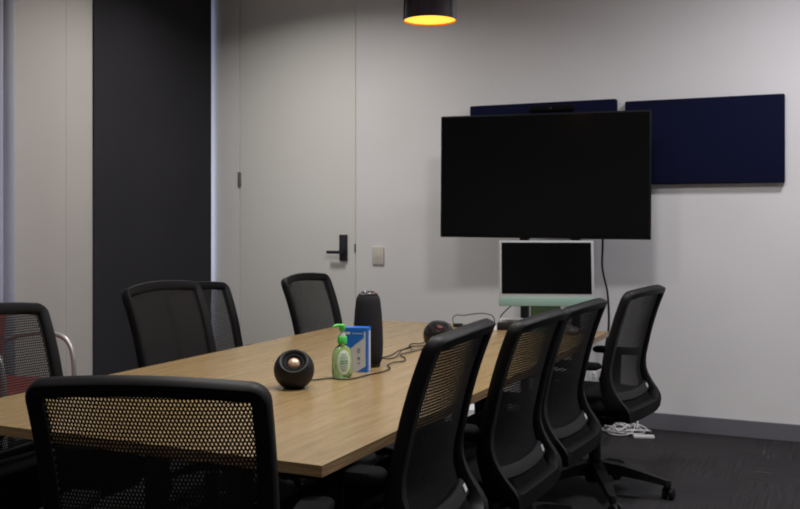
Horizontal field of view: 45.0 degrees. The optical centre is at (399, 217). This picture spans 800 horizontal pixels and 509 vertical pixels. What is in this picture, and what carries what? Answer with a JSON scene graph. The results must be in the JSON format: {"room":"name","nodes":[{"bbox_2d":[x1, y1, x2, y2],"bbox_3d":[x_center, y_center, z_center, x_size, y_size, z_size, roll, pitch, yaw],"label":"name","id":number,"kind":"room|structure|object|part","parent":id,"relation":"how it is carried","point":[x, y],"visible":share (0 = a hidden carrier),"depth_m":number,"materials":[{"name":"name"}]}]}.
{"room":"conference room","nodes":[
{"label":"conference room","id":0,"kind":"room"},
{"bbox_2d":[15,0,92,376],"bbox_3d":[-3.138,-0.240,3.835,0.200,3.060,7.691,0,0,25],"label":"wall","id":1,"kind":"structure","parent":0,"point":[40,25],"depth_m":5.73,"materials":[{"name":"paint"}]},
{"bbox_2d":[66,0,91,375],"bbox_3d":[-2.001,-0.240,6.028,0.002,3.060,0.223,0,0,25],"label":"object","id":2,"kind":"structure","parent":1,"relation":"attached to","point":[78,12],"depth_m":6.02,"materials":[{"name":"paint"}]},
{"bbox_2d":[93,0,210,374],"bbox_3d":[-1.659,-0.253,6.677,0.064,3.016,1.238,0,0,25],"label":"wall panel","id":3,"kind":"object","parent":1,"relation":"attached to","point":[152,58],"visible":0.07,"depth_m":6.57,"materials":[{"name":"fabric"}]},
{"bbox_2d":[1,418,799,508],"bbox_3d":[-0.344,1.350,2.531,6.466,0.120,7.995,0,0,25],"label":"floor","id":4,"kind":"structure","parent":0,"point":[705,471],"depth_m":4.81,"materials":[{"name":"carpet"}]},
{"bbox_2d":[0,315,76,448],"bbox_3d":[-1.979,0.877,4.752,0.561,0.827,0.532,0,0,19],"label":"armchair","id":5,"kind":"object","parent":4,"relation":"on","point":[64,338],"visible":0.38,"depth_m":4.90,"materials":[{"name":"silver metal"}]},
{"bbox_3d":[-2.135,0.652,4.806,0.098,0.377,0.420,0,0,19],"label":"backrest","id":6,"kind":"part","parent":5,"relation":"part of","materials":[{"name":"fabric"}]},
{"bbox_3d":[-2.060,0.930,4.516,0.555,0.697,0.025,0,0,19],"label":"arm frame","id":7,"kind":"part","parent":5,"relation":"part of","materials":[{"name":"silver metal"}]},
{"bbox_3d":[-1.941,0.840,4.739,0.430,0.070,0.450,0,0,19],"label":"seat","id":8,"kind":"part","parent":5,"relation":"part of","materials":[{"name":"red fabric"}]},
{"bbox_3d":[-1.897,0.930,4.989,0.555,0.697,0.025,0,0,19],"label":"arm frame","id":9,"kind":"part","parent":5,"relation":"part of","materials":[{"name":"silver metal"}]},
{"bbox_2d":[0,302,144,508],"bbox_3d":[-1.117,0.788,3.098,0.713,1.004,0.686,0,0,25],"label":"office chair","id":10,"kind":"object","parent":4,"relation":"on","point":[20,488],"visible":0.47,"depth_m":3.22,"materials":[{"name":"black fabric"}]},
{"bbox_3d":[-1.325,0.545,3.163,0.123,0.447,0.432,0,0,25],"label":"backrest","id":11,"kind":"part","parent":10,"relation":"part of","materials":[{"name":"black fabric"}]},
{"bbox_3d":[-1.327,0.586,3.164,0.180,0.601,0.494,0,0,25],"label":"backrest frame","id":12,"kind":"part","parent":10,"relation":"part of","materials":[{"name":"black plastic"}]},
{"bbox_3d":[-1.095,0.814,3.056,0.453,0.073,0.490,0,0,25],"label":"seat","id":13,"kind":"part","parent":10,"relation":"part of","materials":[{"name":"black fabric"}]},
{"bbox_2d":[25,375,334,508],"bbox_3d":[-0.455,0.796,2.110,0.679,0.987,0.685,0,0,39],"label":"office chair","id":14,"kind":"object","parent":4,"relation":"on","point":[118,387],"visible":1,"depth_m":1.90,"materials":[{"name":"black plastic"}]},
{"bbox_3d":[-0.492,0.562,1.919,0.432,0.447,0.123,0,0,6],"label":"backrest","id":15,"kind":"part","parent":14,"relation":"part of","materials":[{"name":"black fabric"}]},
{"bbox_2d":[122,280,258,508],"bbox_3d":[-0.780,0.776,3.907,0.698,1.027,0.712,0,0,23],"label":"office chair","id":16,"kind":"object","parent":4,"relation":"on","point":[136,293],"visible":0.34,"depth_m":3.98,"materials":[{"name":"black fabric"}]},
{"bbox_3d":[-0.950,0.563,3.971,0.180,0.601,0.494,0,0,23],"label":"backrest frame","id":17,"kind":"part","parent":16,"relation":"part of","materials":[{"name":"black plastic"}]},
{"bbox_3d":[-0.948,0.522,3.970,0.123,0.447,0.432,0,0,23],"label":"backrest","id":18,"kind":"part","parent":16,"relation":"part of","materials":[{"name":"black fabric"}]},
{"bbox_3d":[-0.675,1.181,3.724,0.052,0.103,0.315,0,0,-27],"label":"leg","id":19,"kind":"part","parent":16,"relation":"part of","materials":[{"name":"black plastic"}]},
{"bbox_2d":[163,281,304,492],"bbox_3d":[-0.741,0.803,4.615,0.689,0.974,0.691,0,0,25],"label":"office chair","id":20,"kind":"object","parent":4,"relation":"on","point":[229,308],"visible":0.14,"depth_m":4.82,"materials":[{"name":"black fabric"}]},
{"bbox_3d":[-0.957,1.181,4.570,0.315,0.103,0.052,0,0,-13],"label":"leg","id":21,"kind":"part","parent":20,"relation":"part of","materials":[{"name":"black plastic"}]},
{"bbox_3d":[-0.962,0.616,4.699,0.180,0.601,0.494,0,0,25],"label":"backrest frame","id":22,"kind":"part","parent":20,"relation":"part of","materials":[{"name":"black plastic"}]},
{"bbox_3d":[-0.961,0.575,4.699,0.123,0.447,0.432,0,0,25],"label":"backrest","id":23,"kind":"part","parent":20,"relation":"part of","materials":[{"name":"black fabric"}]},
{"bbox_2d":[0,320,607,508],"bbox_3d":[-0.171,0.925,3.738,1.313,0.730,2.832,0,0,25],"label":"conference table","id":24,"kind":"object","parent":4,"relation":"on","point":[323,427],"visible":0.28,"depth_m":2.94,"materials":[{"name":"brown wood"}]},
{"bbox_3d":[-0.729,0.955,2.899,0.065,0.670,0.055,0,0,25],"label":"leg","id":25,"kind":"part","parent":24,"relation":"part of","materials":[{"name":"black"}]},
{"bbox_3d":[-0.457,0.955,2.772,0.065,0.670,0.055,0,0,25],"label":"leg","id":26,"kind":"part","parent":24,"relation":"part of","materials":[{"name":"black metal"}]},
{"bbox_2d":[274,349,313,389],"bbox_3d":[-0.348,0.497,3.172,0.133,0.126,0.133,0,0,-4],"label":"speaker","id":27,"kind":"object","parent":24,"relation":"on","point":[294,368],"visible":1,"depth_m":3.13},
{"bbox_2d":[332,324,352,378],"bbox_3d":[-0.202,0.466,3.374,0.075,0.188,0.048,0,0,-21],"label":"bottle","id":28,"kind":"object","parent":24,"relation":"on","point":[342,363],"visible":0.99,"depth_m":3.36,"materials":[{"name":"green plastic"}]},
{"bbox_2d":[344,326,370,372],"bbox_3d":[-0.156,0.480,3.519,0.091,0.161,0.051,0,0,12],"label":"tissue box","id":29,"kind":"object","parent":24,"relation":"on","point":[358,337],"visible":0.86,"depth_m":3.49,"materials":[{"name":"blue cardboard"}]},
{"bbox_2d":[311,349,421,380],"bbox_3d":[-0.065,0.554,3.630,0.137,0.011,0.879,0,0,25],"label":"cable","id":30,"kind":"object","parent":24,"relation":"on","point":[420,349],"visible":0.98,"depth_m":3.43,"materials":[{"name":"black plastic"}]},
{"bbox_2d":[354,290,382,367],"bbox_3d":[-0.120,0.417,3.631,0.113,0.285,0.113,0,0,5],"label":"speaker","id":31,"kind":"object","parent":24,"relation":"on","point":[368,312],"visible":0.72,"depth_m":3.59,"materials":[{"name":"black fabric"}]},
{"bbox_2d":[382,345,423,358],"bbox_3d":[0.049,0.548,4.046,0.046,0.022,0.670,0,0,23],"label":"cable","id":32,"kind":"object","parent":24,"relation":"on","point":[412,345],"visible":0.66,"depth_m":3.95,"materials":[{"name":"black plastic"}]},
{"bbox_2d":[382,342,423,357],"bbox_3d":[0.102,0.551,4.314,0.062,0.017,1.202,0,0,18],"label":"cable","id":33,"kind":"object","parent":24,"relation":"on","point":[422,342],"visible":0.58,"depth_m":3.99,"materials":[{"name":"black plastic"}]},
{"bbox_2d":[423,320,452,343],"bbox_3d":[0.164,0.500,4.097,0.132,0.121,0.132,0,0,-15],"label":"speaker","id":34,"kind":"object","parent":24,"relation":"on","point":[436,327],"visible":0.59,"depth_m":4.07},
{"bbox_2d":[453,323,464,326],"bbox_3d":[0.302,0.551,4.933,0.060,0.018,0.024,0,0,17],"label":"connector","id":35,"kind":"object","parent":24,"relation":"on","point":[454,324],"visible":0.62,"depth_m":4.93,"materials":[{"name":"black plastic"}]},
{"bbox_2d":[452,313,494,323],"bbox_3d":[0.379,0.515,4.882,0.282,0.064,0.052,0,0,44],"label":"cable","id":36,"kind":"object","parent":24,"relation":"on","point":[473,313],"visible":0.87,"depth_m":4.91,"materials":[{"name":"black plastic"}]},
{"bbox_3d":[0.387,0.955,4.577,0.065,0.670,0.055,0,0,25],"label":"leg","id":37,"kind":"part","parent":24,"relation":"part of","materials":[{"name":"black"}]},
{"bbox_2d":[497,322,512,329],"bbox_3d":[0.536,0.543,4.815,0.104,0.034,0.066,0,0,5],"label":"hub","id":38,"kind":"object","parent":24,"relation":"on","point":[500,325],"visible":0.56,"depth_m":4.79,"materials":[{"name":"black plastic"}]},
{"bbox_2d":[499,318,522,321],"bbox_3d":[0.569,0.537,4.893,0.124,0.046,0.066,0,0,-1],"label":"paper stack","id":39,"kind":"object","parent":24,"relation":"on","point":[500,319],"visible":0.24,"depth_m":4.86,"materials":[{"name":"white paper"}]},
{"bbox_2d":[499,240,594,331],"bbox_3d":[0.726,0.338,4.792,0.469,0.444,0.130,0,0,4],"label":"desktop computer","id":40,"kind":"object","parent":24,"relation":"on","point":[543,276],"visible":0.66,"depth_m":4.79,"materials":[{"name":"grey"}]},
{"bbox_2d":[281,273,393,463],"bbox_3d":[-0.247,0.790,4.964,0.713,0.999,0.686,0,0,22],"label":"office chair","id":41,"kind":"object","parent":4,"relation":"on","point":[327,289],"visible":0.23,"depth_m":5.04,"materials":[{"name":"black fabric"}]},
{"bbox_3d":[-0.460,0.591,5.020,0.180,0.601,0.494,0,0,22],"label":"backrest frame","id":42,"kind":"part","parent":41,"relation":"part of","materials":[{"name":"black plastic"}]},
{"bbox_3d":[-0.458,0.550,5.019,0.123,0.447,0.432,0,0,22],"label":"backrest","id":43,"kind":"part","parent":41,"relation":"part of","materials":[{"name":"black fabric"}]},
{"bbox_2d":[280,318,495,508],"bbox_3d":[-0.039,0.779,2.571,0.698,1.021,0.712,0,0,22],"label":"office chair","id":44,"kind":"object","parent":4,"relation":"on","point":[351,486],"visible":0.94,"depth_m":2.44,"materials":[{"name":"black fabric"}]},
{"bbox_3d":[-0.159,0.735,2.368,0.077,0.229,0.102,0,0,22],"label":"post","id":45,"kind":"part","parent":44,"relation":"part of","materials":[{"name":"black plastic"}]},
{"bbox_3d":[-0.105,0.796,2.605,0.453,0.073,0.490,0,0,22],"label":"seat","id":46,"kind":"part","parent":44,"relation":"part of","materials":[{"name":"black fabric"}]},
{"bbox_3d":[0.018,0.735,2.816,0.077,0.229,0.102,0,0,22],"label":"post","id":47,"kind":"part","parent":44,"relation":"part of","materials":[{"name":"black plastic"}]},
{"bbox_3d":[0.133,0.569,2.511,0.180,0.601,0.494,0,0,22],"label":"backrest frame","id":48,"kind":"part","parent":44,"relation":"part of","materials":[{"name":"black plastic"}]},
{"bbox_3d":[0.131,0.528,2.512,0.123,0.447,0.432,0,0,22],"label":"backrest","id":49,"kind":"part","parent":44,"relation":"part of","materials":[{"name":"black fabric"}]},
{"bbox_2d":[446,404,473,420],"bbox_3d":[0.399,1.205,5.719,0.260,0.170,0.180,0,0,5],"label":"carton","id":50,"kind":"object","parent":4,"relation":"on","point":[471,409],"visible":0.02,"depth_m":5.63,"materials":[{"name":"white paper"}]},
{"bbox_2d":[374,308,567,508],"bbox_3d":[0.198,0.792,3.185,0.683,0.995,0.692,0,0,27],"label":"office chair","id":51,"kind":"object","parent":4,"relation":"on","point":[516,476],"visible":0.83,"depth_m":3.01,"materials":[{"name":"black fabric"}]},
{"bbox_3d":[0.115,0.761,2.972,0.077,0.229,0.102,0,0,27],"label":"post","id":52,"kind":"part","parent":51,"relation":"part of","materials":[{"name":"black plastic"}]},
{"bbox_3d":[0.189,0.823,3.204,0.453,0.073,0.490,0,0,27],"label":"seat","id":53,"kind":"part","parent":51,"relation":"part of","materials":[{"name":"black fabric"}]},
{"bbox_3d":[0.330,0.761,3.403,0.077,0.229,0.102,0,0,27],"label":"post","id":54,"kind":"part","parent":51,"relation":"part of","materials":[{"name":"black plastic"}]},
{"bbox_3d":[0.417,0.595,3.091,0.180,0.601,0.494,0,0,27],"label":"backrest frame","id":55,"kind":"part","parent":51,"relation":"part of","materials":[{"name":"black plastic"}]},
{"bbox_3d":[0.416,0.554,3.091,0.123,0.447,0.432,0,0,27],"label":"backrest","id":56,"kind":"part","parent":51,"relation":"part of","materials":[{"name":"black fabric"}]},
{"bbox_2d":[447,298,607,508],"bbox_3d":[0.517,0.799,3.764,0.687,0.981,0.707,0,0,28],"label":"office chair","id":57,"kind":"object","parent":4,"relation":"on","point":[574,436],"visible":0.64,"depth_m":3.65,"materials":[{"name":"black fabric"}]},
{"bbox_3d":[0.446,0.837,3.795,0.453,0.073,0.490,0,0,28],"label":"seat","id":58,"kind":"part","parent":57,"relation":"part of","materials":[{"name":"black fabric"}]},
{"bbox_3d":[0.669,0.568,3.676,0.123,0.447,0.432,0,0,28],"label":"backrest","id":59,"kind":"part","parent":57,"relation":"part of","materials":[{"name":"black fabric"}]},
{"bbox_3d":[0.671,0.609,3.675,0.180,0.601,0.494,0,0,28],"label":"backrest frame","id":60,"kind":"part","parent":57,"relation":"part of","materials":[{"name":"black plastic"}]},
{"bbox_2d":[509,238,603,426],"bbox_3d":[0.904,0.410,5.808,0.600,1.760,0.551,0,0,21],"label":"stand","id":61,"kind":"object","parent":4,"relation":"on","point":[524,310],"visible":0.02,"depth_m":5.84,"materials":[{"name":"black"}]},
{"bbox_3d":[0.759,0.445,5.863,0.048,1.510,0.050,0,0,21],"label":"post","id":62,"kind":"part","parent":61,"relation":"part of","materials":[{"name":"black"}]},
{"bbox_2d":[440,110,651,239],"bbox_3d":[0.851,-0.246,5.756,1.262,0.742,0.064,0,0,21],"label":"television","id":63,"kind":"object","parent":61,"relation":"attached to","point":[570,175],"visible":1,"depth_m":5.71,"materials":[{"name":"black plastic"}]},
{"bbox_2d":[529,104,573,112],"bbox_3d":[0.897,-0.643,5.720,0.270,0.042,0.051,0,0,21],"label":"bar","id":64,"kind":"object","parent":63,"relation":"on","point":[567,107],"visible":1,"depth_m":5.70,"materials":[{"name":"black plastic"}]},
{"bbox_2d":[599,239,609,378],"bbox_3d":[1.244,0.501,5.847,0.063,1.027,0.340,0,0,8],"label":"power cable","id":65,"kind":"object","parent":63,"relation":"hanging from","point":[602,247],"visible":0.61,"depth_m":5.87,"materials":[{"name":"black plastic"}]},
{"bbox_2d":[554,285,675,508],"bbox_3d":[0.911,0.798,4.514,0.688,0.984,0.665,0,0,33],"label":"office chair","id":66,"kind":"object","parent":4,"relation":"on","point":[612,401],"visible":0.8,"depth_m":4.36,"materials":[{"name":"black fabric"}]},
{"bbox_3d":[0.731,1.181,4.432,0.315,0.103,0.052,0,0,-20],"label":"leg","id":67,"kind":"part","parent":66,"relation":"part of","materials":[{"name":"black plastic"}]},
{"bbox_3d":[0.866,0.834,4.522,0.453,0.073,0.490,0,0,33],"label":"seat","id":68,"kind":"part","parent":66,"relation":"part of","materials":[{"name":"black fabric"}]},
{"bbox_3d":[0.913,1.181,4.310,0.052,0.103,0.315,0,0,-2],"label":"leg","id":69,"kind":"part","parent":66,"relation":"part of","materials":[{"name":"black plastic"}]},
{"bbox_3d":[1.028,0.772,4.704,0.077,0.229,0.102,0,0,33],"label":"post","id":70,"kind":"part","parent":66,"relation":"part of","materials":[{"name":"black plastic"}]},
{"bbox_3d":[1.080,0.606,4.383,0.180,0.601,0.494,0,0,33],"label":"backrest frame","id":71,"kind":"part","parent":66,"relation":"part of","materials":[{"name":"black plastic"}]},
{"bbox_3d":[1.078,0.565,4.384,0.123,0.447,0.432,0,0,33],"label":"backrest","id":72,"kind":"part","parent":66,"relation":"part of","materials":[{"name":"black fabric"}]},
{"bbox_2d":[602,421,654,438],"bbox_3d":[1.361,1.252,5.764,0.339,0.075,0.230,0,0,25],"label":"cable coil","id":73,"kind":"object","parent":4,"relation":"on","point":[613,429],"visible":0.8,"depth_m":5.71,"materials":[{"name":"grey plastic"}]},
{"bbox_2d":[211,0,799,424],"bbox_3d":[1.317,-0.240,6.085,6.466,3.060,0.150,0,0,25],"label":"wall","id":74,"kind":"structure","parent":0,"point":[724,342],"depth_m":6.00,"materials":[{"name":"paint"}]},
{"bbox_2d":[238,0,355,345],"bbox_3d":[-0.749,-0.200,6.986,0.990,2.980,0.166,0,0,25],"label":"door","id":75,"kind":"structure","parent":74,"relation":"in","point":[297,174],"depth_m":6.98,"materials":[{"name":"white paint"}]},
{"bbox_3d":[-0.455,0.245,6.787,0.120,0.024,0.054,0,0,25],"label":"lever","id":76,"kind":"part","parent":75,"relation":"part of","materials":[{"name":"grey metal"}]},
{"bbox_3d":[-0.398,0.213,6.796,0.060,0.183,0.019,0,0,25],"label":"plate","id":77,"kind":"part","parent":75,"relation":"part of","materials":[{"name":"grey metal"}]},
{"bbox_2d":[372,247,383,264],"bbox_3d":[-0.151,0.266,6.681,0.090,0.124,0.014,0,0,25],"label":"light switch","id":78,"kind":"object","parent":74,"relation":"attached to","point":[377,252],"visible":1,"depth_m":6.67,"materials":[{"name":"beige plastic"}]},
{"bbox_2d":[470,99,617,115],"bbox_3d":[0.904,-0.469,6.167,0.960,0.523,0.052,0,0,25],"label":"acoustic panel","id":79,"kind":"object","parent":74,"relation":"attached to","point":[603,104],"visible":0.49,"depth_m":6.14,"materials":[{"name":"blue fabric"}]},
{"bbox_2d":[589,370,600,381],"bbox_3d":[1.237,0.990,6.029,0.116,0.074,0.018,0,0,25],"label":"power outlet","id":80,"kind":"object","parent":74,"relation":"attached to","point":[594,376],"visible":0.41,"depth_m":6.03,"materials":[{"name":"white plastic"}]},
{"bbox_2d":[473,403,799,441],"bbox_3d":[1.887,1.240,5.728,4.832,0.100,0.014,0,0,25],"label":"baseboard","id":81,"kind":"structure","parent":74,"relation":"attached to","point":[660,421],"depth_m":5.71,"materials":[{"name":"grey"}]},
{"bbox_2d":[625,94,784,184],"bbox_3d":[1.800,-0.455,5.747,0.911,0.510,0.052,0,0,25],"label":"acoustic panel","id":82,"kind":"object","parent":74,"relation":"attached to","point":[726,139],"visible":0.72,"depth_m":5.69,"materials":[{"name":"blue fabric"}]},
{"bbox_3d":[-0.344,-1.830,2.531,6.466,0.120,7.995,0,0,25],"label":"ceiling","id":83,"kind":"structure","parent":0,"visible":0},
{"bbox_2d":[0,0,14,444],"bbox_3d":[-2.542,-0.182,4.670,0.052,2.884,1.810,0,0,25],"label":"window","id":84,"kind":"structure","parent":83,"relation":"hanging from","point":[7,7],"depth_m":5.40,"materials":[{"name":"grey fabric"}]},
{"bbox_2d":[403,0,456,25],"bbox_3d":[0.127,-1.300,4.100,0.228,0.935,0.228,0,0,25],"label":"pendant lamp","id":85,"kind":"object","parent":83,"relation":"hanging from","point":[415,12],"visible":1,"depth_m":4.03,"materials":[{"name":"black metal"}]},
{"bbox_2d":[405,15,454,24],"bbox_3d":[0.127,-0.840,4.100,0.218,0.006,0.218,0,0,25],"label":"diffuser","id":86,"kind":"object","parent":85,"relation":"attached to","point":[409,19],"depth_m":4.10,"materials":[{"name":"yellow plastic"}]}
]}

